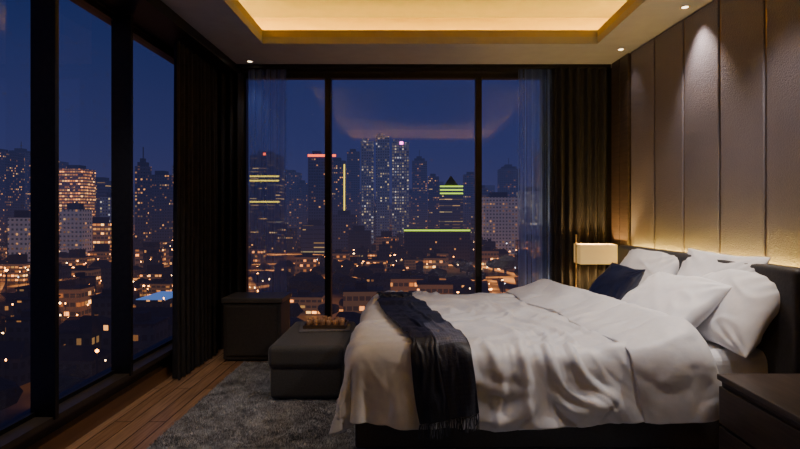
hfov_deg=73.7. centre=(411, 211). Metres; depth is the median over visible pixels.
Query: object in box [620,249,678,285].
pillow
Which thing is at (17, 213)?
plant
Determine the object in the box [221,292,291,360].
base cabinet
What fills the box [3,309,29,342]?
house
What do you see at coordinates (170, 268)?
tree
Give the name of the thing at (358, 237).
office tower
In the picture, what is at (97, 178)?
plant
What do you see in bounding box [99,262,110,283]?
house
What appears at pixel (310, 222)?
plant
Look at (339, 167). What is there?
office tower
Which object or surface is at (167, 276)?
tree
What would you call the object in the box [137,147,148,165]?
spire
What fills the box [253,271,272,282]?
house
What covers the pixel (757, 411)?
nightstand
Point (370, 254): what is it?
house
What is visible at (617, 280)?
cushion
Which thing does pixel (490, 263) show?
tree
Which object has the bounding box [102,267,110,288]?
house
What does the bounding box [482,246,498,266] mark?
house
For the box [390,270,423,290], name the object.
house
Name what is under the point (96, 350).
street lamp
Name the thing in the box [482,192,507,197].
plant
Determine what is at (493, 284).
city street
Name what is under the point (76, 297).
house
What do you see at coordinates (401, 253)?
house
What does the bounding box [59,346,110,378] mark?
house
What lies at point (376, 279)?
house
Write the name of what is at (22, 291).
house
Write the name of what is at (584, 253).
table lamp
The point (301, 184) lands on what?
office tower
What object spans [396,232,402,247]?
house
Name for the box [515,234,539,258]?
office block
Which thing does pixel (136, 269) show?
house
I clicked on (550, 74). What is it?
wall
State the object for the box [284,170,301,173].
plant
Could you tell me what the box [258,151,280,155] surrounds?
plant
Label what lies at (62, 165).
office tower
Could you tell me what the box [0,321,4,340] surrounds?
house
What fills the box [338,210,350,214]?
plant
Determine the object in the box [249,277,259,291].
city street
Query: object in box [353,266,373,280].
tree
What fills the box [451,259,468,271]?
tree
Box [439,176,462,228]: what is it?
office tower
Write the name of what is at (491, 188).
office tower
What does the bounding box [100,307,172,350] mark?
house
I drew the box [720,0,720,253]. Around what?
trim
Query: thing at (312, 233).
office tower
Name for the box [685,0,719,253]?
wall panel
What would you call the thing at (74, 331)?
house
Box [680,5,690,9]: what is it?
recessed light
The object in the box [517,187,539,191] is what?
plant
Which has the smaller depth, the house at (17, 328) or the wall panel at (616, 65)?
the wall panel at (616, 65)
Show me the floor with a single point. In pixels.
(137, 425)
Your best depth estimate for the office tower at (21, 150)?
1096.86 m
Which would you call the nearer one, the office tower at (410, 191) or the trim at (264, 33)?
the trim at (264, 33)
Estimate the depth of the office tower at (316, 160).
780.07 m
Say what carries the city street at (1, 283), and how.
on the ground
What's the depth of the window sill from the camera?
3.16 m
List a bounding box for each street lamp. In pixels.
[4,270,7,292]
[95,349,98,373]
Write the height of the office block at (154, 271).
12.448 m
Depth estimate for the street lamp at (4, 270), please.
338.47 m
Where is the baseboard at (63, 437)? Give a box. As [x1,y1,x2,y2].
[26,359,171,448]
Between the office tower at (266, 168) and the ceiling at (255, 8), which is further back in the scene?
the office tower at (266, 168)
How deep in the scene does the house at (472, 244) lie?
563.51 m
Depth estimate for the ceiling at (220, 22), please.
4.64 m
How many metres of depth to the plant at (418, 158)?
1173.89 m
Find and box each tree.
[0,377,22,410]
[134,278,149,287]
[161,272,172,280]
[164,266,172,270]
[258,263,270,270]
[290,303,303,316]
[290,317,302,326]
[299,271,317,277]
[311,266,324,274]
[317,303,338,314]
[332,272,342,276]
[333,275,356,288]
[334,311,360,325]
[335,266,349,274]
[336,259,353,268]
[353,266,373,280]
[410,270,421,274]
[428,268,446,279]
[446,276,458,280]
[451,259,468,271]
[460,263,473,275]
[462,284,474,293]
[469,270,486,279]
[486,259,497,271]
[494,256,516,274]
[514,268,526,279]
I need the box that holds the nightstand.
[717,374,799,448]
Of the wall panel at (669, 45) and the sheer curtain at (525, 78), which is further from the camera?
the sheer curtain at (525, 78)
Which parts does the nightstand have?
drawer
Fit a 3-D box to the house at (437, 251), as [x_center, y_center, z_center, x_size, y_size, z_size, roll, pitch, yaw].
[23.556,42.637,487.545,18.800,17.426,12.800,0,0,-4]
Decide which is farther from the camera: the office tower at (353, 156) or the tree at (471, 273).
the office tower at (353, 156)
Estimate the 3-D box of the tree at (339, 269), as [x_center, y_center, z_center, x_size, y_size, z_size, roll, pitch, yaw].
[-52.875,46.330,405.570,11.461,10.041,12.750,0,0,-10]
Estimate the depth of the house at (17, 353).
158.29 m
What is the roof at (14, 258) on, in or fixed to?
on the office block at (16, 263)
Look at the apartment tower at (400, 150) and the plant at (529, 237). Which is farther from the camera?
the apartment tower at (400, 150)
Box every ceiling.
[161,0,713,67]
[238,0,627,17]
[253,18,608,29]
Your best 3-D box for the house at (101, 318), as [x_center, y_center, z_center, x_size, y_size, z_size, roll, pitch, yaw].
[-128.618,46.504,215.009,14.200,9.691,11.200,0,0,3]
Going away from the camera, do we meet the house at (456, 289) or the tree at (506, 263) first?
the house at (456, 289)
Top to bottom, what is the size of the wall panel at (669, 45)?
1.795 m
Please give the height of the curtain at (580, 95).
2.750 m
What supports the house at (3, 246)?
on the ground
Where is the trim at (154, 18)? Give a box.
[97,0,240,73]
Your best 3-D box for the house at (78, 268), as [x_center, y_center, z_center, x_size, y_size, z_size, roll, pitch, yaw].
[-226.963,44.015,367.538,18.800,14.671,12.800,0,0,-2]
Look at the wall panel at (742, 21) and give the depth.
3.34 m
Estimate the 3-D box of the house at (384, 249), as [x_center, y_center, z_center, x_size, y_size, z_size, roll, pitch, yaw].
[-25.293,39.159,489.490,10.800,24.381,10.800,0,0,-2]
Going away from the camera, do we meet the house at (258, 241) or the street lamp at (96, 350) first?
the street lamp at (96, 350)
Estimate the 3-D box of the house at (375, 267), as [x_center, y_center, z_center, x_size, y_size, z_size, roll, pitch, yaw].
[-28.264,46.127,426.476,14.200,10.446,11.200,0,0,-3]
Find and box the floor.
[65,347,702,448]
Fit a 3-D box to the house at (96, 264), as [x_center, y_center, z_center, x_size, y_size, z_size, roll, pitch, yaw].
[-237.180,43.926,407.482,14.200,14.849,11.200,0,0,1]
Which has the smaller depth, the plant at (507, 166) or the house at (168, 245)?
the house at (168, 245)
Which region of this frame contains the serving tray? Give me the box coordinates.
[303,320,348,328]
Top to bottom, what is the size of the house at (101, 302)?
18.284 m
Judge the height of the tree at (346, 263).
11.874 m
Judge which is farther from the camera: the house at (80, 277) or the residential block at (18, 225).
the residential block at (18, 225)
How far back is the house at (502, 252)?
533.78 m
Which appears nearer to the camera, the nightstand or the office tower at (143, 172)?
the nightstand
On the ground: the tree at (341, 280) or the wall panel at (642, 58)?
the tree at (341, 280)
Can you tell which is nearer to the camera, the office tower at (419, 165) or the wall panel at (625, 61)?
the wall panel at (625, 61)
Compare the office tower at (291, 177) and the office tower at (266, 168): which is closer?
the office tower at (266, 168)
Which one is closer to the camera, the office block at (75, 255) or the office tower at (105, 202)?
the office block at (75, 255)
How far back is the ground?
388.62 m
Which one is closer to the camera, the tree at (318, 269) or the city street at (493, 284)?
the city street at (493, 284)
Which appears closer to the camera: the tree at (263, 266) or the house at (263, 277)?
the house at (263, 277)
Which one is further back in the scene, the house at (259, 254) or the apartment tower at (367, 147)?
the apartment tower at (367, 147)
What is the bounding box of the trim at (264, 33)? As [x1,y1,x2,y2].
[231,0,635,36]
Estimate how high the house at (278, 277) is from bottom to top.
11.456 m
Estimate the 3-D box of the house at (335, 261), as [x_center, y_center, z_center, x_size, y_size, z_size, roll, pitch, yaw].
[-70.428,46.206,465.776,14.200,10.288,11.200,0,0,3]
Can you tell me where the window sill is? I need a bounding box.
[0,343,171,448]
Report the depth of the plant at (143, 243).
497.90 m
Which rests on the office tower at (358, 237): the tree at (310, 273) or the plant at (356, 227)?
the plant at (356, 227)
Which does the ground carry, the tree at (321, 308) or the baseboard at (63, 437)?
the tree at (321, 308)
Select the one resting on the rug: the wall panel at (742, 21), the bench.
the bench
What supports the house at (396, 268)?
on the ground
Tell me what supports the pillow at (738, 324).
on the bed
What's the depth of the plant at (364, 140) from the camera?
857.99 m
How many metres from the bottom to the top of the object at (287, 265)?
14.677 m
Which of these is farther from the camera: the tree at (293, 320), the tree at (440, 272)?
the tree at (440, 272)
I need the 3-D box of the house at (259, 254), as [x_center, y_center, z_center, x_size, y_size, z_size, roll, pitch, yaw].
[-159.647,42.677,544.776,18.800,17.347,12.800,0,0,3]
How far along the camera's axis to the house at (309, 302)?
265.08 m
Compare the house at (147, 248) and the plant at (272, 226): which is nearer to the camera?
the house at (147, 248)
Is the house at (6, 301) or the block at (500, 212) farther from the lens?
the block at (500, 212)
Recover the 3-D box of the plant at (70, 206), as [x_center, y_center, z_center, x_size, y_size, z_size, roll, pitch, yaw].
[-332.683,-5.652,528.585,21.863,6.500,17.571,0,0,0]
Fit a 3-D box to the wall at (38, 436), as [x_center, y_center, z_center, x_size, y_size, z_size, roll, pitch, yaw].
[-2.120,-0.050,2.145,0.160,2.800,6.450,0,0,0]
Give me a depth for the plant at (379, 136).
883.93 m
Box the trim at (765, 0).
[765,0,766,256]
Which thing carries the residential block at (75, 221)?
on the ground
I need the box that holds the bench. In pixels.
[268,321,355,397]
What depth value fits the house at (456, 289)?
306.60 m
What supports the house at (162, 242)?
on the ground
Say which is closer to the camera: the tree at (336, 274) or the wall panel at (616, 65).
the wall panel at (616, 65)
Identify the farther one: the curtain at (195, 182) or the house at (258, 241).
the house at (258, 241)
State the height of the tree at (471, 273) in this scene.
10.578 m
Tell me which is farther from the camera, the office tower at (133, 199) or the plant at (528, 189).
the office tower at (133, 199)
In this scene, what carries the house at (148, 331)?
on the ground
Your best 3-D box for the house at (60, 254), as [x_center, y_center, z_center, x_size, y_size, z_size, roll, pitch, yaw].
[-306.062,43.661,466.930,18.800,15.378,12.800,0,0,2]
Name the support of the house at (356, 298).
on the ground
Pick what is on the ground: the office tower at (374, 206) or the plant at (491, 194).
the office tower at (374, 206)
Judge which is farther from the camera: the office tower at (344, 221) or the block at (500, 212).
the office tower at (344, 221)
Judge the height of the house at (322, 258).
15.607 m
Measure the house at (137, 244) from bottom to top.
24.277 m
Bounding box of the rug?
[147,361,667,448]
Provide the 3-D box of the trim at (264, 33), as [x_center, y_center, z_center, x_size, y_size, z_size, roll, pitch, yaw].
[0.155,-1.540,2.050,2.970,0.060,5.180,0,0,0]
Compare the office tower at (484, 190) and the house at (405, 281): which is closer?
the house at (405, 281)
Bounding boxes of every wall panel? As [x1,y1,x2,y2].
[612,59,619,263]
[620,53,630,244]
[631,38,654,247]
[655,20,683,251]
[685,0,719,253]
[721,0,764,256]
[767,0,799,266]
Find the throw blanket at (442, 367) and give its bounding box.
[377,291,479,440]
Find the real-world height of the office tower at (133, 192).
157.521 m
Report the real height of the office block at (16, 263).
19.765 m
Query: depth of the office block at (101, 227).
546.04 m
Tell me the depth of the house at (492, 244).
568.35 m
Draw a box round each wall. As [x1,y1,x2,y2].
[0,0,173,448]
[241,68,611,280]
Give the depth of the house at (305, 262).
448.61 m
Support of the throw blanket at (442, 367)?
on the duvet at (547, 354)
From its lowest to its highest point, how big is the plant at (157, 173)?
6.500 m
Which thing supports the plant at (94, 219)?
on the office block at (101, 227)
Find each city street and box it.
[0,282,4,292]
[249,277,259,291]
[487,280,500,292]
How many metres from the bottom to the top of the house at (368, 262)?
12.120 m
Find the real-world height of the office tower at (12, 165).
156.155 m
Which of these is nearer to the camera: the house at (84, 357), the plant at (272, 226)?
the house at (84, 357)
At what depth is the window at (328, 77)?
5.37 m
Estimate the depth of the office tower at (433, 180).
1092.05 m
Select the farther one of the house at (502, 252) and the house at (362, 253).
the house at (502, 252)
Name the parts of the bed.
headboard, mattress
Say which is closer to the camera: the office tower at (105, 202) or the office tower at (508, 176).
the office tower at (105, 202)
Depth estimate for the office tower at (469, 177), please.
1143.90 m
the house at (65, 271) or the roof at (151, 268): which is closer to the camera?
the house at (65, 271)
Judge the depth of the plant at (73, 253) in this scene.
444.90 m
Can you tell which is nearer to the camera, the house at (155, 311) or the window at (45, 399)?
the window at (45, 399)
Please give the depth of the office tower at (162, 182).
754.04 m
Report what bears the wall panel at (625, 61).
attached to the wall
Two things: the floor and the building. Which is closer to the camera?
the floor
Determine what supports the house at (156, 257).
on the ground
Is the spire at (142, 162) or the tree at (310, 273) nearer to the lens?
the tree at (310, 273)
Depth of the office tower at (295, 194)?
981.54 m
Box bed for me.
[355,245,799,448]
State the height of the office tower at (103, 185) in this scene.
109.423 m
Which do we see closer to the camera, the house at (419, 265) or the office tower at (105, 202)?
the house at (419, 265)
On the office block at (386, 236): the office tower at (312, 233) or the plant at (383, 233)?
the plant at (383, 233)
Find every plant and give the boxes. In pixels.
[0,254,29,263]
[7,210,29,217]
[9,141,29,152]
[59,203,92,209]
[61,249,93,257]
[67,165,95,170]
[87,244,110,251]
[92,217,108,222]
[96,177,108,180]
[134,242,167,249]
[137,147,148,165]
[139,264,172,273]
[155,171,172,175]
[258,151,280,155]
[265,224,296,228]
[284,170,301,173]
[288,185,302,189]
[304,220,324,224]
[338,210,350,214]
[349,225,370,230]
[361,138,373,143]
[376,134,389,138]
[376,231,398,236]
[392,139,408,143]
[414,150,424,160]
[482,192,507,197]
[501,158,516,168]
[516,234,539,241]
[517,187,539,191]
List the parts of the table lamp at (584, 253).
lamp shade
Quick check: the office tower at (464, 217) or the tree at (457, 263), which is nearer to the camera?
the tree at (457, 263)
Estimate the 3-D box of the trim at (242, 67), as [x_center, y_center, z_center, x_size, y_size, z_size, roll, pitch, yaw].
[0.115,-1.433,5.300,3.670,0.035,0.140,0,0,0]
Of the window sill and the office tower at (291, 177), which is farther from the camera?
the office tower at (291, 177)
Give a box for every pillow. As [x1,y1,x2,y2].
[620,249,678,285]
[621,272,731,327]
[677,248,769,276]
[696,269,779,357]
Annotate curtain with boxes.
[172,41,217,379]
[216,73,243,348]
[518,78,525,286]
[554,68,607,289]
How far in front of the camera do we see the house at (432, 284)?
267.88 m
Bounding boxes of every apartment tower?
[361,138,373,243]
[376,134,389,235]
[392,139,408,236]
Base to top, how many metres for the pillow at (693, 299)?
0.382 m
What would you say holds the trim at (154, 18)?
attached to the wall at (38, 436)
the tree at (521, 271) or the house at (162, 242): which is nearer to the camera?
the tree at (521, 271)
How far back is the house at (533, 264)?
410.07 m
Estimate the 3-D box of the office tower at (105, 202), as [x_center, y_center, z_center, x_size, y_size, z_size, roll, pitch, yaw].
[-425.805,11.858,766.449,31.522,78.984,25.298,0,0,0]
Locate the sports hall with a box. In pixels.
[136,291,172,306]
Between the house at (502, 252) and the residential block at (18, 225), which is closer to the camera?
the residential block at (18, 225)
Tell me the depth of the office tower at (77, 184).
780.07 m
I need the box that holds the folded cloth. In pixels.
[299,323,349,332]
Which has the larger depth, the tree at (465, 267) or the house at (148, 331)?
the tree at (465, 267)
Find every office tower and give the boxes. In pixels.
[0,149,24,241]
[9,141,29,209]
[28,161,68,209]
[59,165,95,234]
[96,177,110,216]
[100,193,110,222]
[133,192,134,222]
[133,199,133,233]
[135,147,151,241]
[152,171,172,241]
[250,151,283,241]
[262,224,296,252]
[284,170,301,227]
[288,185,302,239]
[297,180,307,224]
[301,220,324,253]
[308,151,335,223]
[332,158,346,214]
[332,210,357,249]
[347,149,359,224]
[348,225,370,255]
[374,206,375,240]
[409,190,411,228]
[412,150,426,228]
[428,174,438,228]
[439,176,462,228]
[463,172,474,234]
[463,216,465,228]
[471,214,474,241]
[482,185,487,196]
[485,185,494,192]
[497,158,519,196]
[516,187,539,239]
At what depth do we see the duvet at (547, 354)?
2.86 m
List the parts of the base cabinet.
door, lid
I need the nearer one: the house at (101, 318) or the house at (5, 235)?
the house at (101, 318)
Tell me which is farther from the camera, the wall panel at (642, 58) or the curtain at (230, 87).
the curtain at (230, 87)
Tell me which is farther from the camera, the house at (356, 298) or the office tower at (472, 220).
the office tower at (472, 220)
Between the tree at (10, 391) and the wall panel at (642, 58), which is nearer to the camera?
the wall panel at (642, 58)
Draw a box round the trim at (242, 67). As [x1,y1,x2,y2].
[237,64,610,70]
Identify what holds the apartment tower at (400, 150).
on the ground
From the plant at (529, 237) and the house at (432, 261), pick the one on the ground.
the house at (432, 261)
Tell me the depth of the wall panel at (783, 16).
3.01 m
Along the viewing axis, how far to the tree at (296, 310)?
245.16 m
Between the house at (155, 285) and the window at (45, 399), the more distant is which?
the house at (155, 285)
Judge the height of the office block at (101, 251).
22.984 m
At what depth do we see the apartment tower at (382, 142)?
883.93 m
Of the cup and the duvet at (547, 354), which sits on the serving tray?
the cup
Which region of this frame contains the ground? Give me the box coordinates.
[0,223,527,422]
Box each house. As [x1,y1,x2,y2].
[0,243,6,257]
[0,293,15,316]
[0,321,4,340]
[0,341,29,385]
[3,231,7,242]
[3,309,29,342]
[12,290,60,315]
[15,279,29,297]
[59,253,68,261]
[59,262,72,280]
[59,280,95,318]
[59,317,102,350]
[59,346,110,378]
[64,272,96,294]
[72,265,101,285]
[82,315,108,321]
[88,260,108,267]
[90,288,110,317]
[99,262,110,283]
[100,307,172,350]
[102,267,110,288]
[133,237,142,250]
[133,265,143,277]
[133,311,169,354]
[139,279,172,296]
[142,242,159,268]
[145,250,162,271]
[155,240,171,247]
[163,243,172,254]
[249,245,265,262]
[253,238,261,247]
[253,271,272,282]
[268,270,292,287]
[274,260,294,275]
[290,290,324,314]
[294,252,318,272]
[319,254,333,272]
[332,249,349,260]
[333,259,339,270]
[342,281,382,313]
[357,246,367,264]
[364,257,387,271]
[366,273,400,291]
[368,250,376,258]
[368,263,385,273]
[378,241,389,268]
[388,265,405,272]
[389,238,399,263]
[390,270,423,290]
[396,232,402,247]
[396,246,407,265]
[404,257,422,268]
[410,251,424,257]
[415,261,422,271]
[416,275,453,293]
[423,253,445,273]
[427,249,448,268]
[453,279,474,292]
[453,285,459,293]
[470,240,474,260]
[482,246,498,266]
[484,239,495,248]
[498,249,508,257]
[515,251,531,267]
[516,275,536,286]
[527,257,539,271]
[531,270,538,279]
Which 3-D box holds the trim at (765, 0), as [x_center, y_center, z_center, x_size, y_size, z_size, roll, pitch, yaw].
[2.108,-0.547,3.160,0.020,1.795,0.012,0,0,-4]
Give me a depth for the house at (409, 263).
477.55 m
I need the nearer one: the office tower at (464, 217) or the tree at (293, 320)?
the tree at (293, 320)
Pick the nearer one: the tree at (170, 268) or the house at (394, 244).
the tree at (170, 268)
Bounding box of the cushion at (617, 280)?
[588,262,645,299]
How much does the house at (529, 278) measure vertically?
22.689 m
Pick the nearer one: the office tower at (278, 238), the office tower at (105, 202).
the office tower at (278, 238)
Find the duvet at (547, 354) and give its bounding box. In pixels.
[326,279,721,434]
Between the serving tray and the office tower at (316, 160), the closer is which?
the serving tray
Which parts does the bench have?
seat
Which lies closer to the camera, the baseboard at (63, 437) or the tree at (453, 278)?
the baseboard at (63, 437)
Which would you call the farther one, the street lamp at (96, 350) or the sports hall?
the sports hall
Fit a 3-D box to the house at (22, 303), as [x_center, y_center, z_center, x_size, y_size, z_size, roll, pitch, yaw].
[-142.358,40.483,202.456,10.800,21.733,10.800,0,0,2]
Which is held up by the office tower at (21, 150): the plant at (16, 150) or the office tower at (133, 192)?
the plant at (16, 150)
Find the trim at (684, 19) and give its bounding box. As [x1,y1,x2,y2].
[684,19,684,251]
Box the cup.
[320,319,324,324]
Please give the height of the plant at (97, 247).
6.500 m
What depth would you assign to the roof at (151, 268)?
392.82 m
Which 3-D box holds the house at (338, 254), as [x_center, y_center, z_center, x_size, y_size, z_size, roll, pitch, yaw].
[-66.953,42.852,491.720,18.800,16.995,12.800,0,0,1]
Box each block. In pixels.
[0,254,29,281]
[7,210,29,261]
[59,203,92,255]
[61,249,93,267]
[87,244,110,261]
[92,217,110,250]
[134,242,168,266]
[139,264,172,279]
[376,231,398,250]
[482,192,518,253]
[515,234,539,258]
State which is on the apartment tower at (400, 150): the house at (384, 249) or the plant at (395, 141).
the plant at (395, 141)
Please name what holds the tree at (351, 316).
on the ground
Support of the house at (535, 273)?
on the ground
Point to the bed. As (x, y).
(778, 351)
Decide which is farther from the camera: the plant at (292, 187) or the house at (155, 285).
the plant at (292, 187)
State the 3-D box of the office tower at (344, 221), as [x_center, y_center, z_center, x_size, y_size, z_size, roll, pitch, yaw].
[-92.878,24.541,741.112,33.180,53.618,26.624,0,0,0]
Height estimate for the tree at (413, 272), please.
9.220 m
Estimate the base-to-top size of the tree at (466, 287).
7.725 m
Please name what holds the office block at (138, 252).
on the ground
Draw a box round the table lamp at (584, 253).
[574,234,617,286]
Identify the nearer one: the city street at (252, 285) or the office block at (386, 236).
the city street at (252, 285)
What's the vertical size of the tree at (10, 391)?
10.734 m
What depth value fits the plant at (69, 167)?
785.80 m
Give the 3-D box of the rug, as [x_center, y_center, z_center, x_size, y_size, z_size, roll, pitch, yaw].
[-0.026,1.334,3.228,2.986,0.030,3.057,0,0,0]
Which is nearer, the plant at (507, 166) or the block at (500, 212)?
the block at (500, 212)
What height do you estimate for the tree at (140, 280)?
8.889 m
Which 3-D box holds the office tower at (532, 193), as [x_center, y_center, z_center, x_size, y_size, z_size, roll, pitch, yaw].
[182.195,7.077,798.146,45.766,88.545,36.693,0,0,0]
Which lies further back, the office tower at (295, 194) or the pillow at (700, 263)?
the office tower at (295, 194)
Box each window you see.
[0,0,173,435]
[241,73,546,316]
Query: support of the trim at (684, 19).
attached to the wall
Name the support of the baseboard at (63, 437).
attached to the wall at (38, 436)

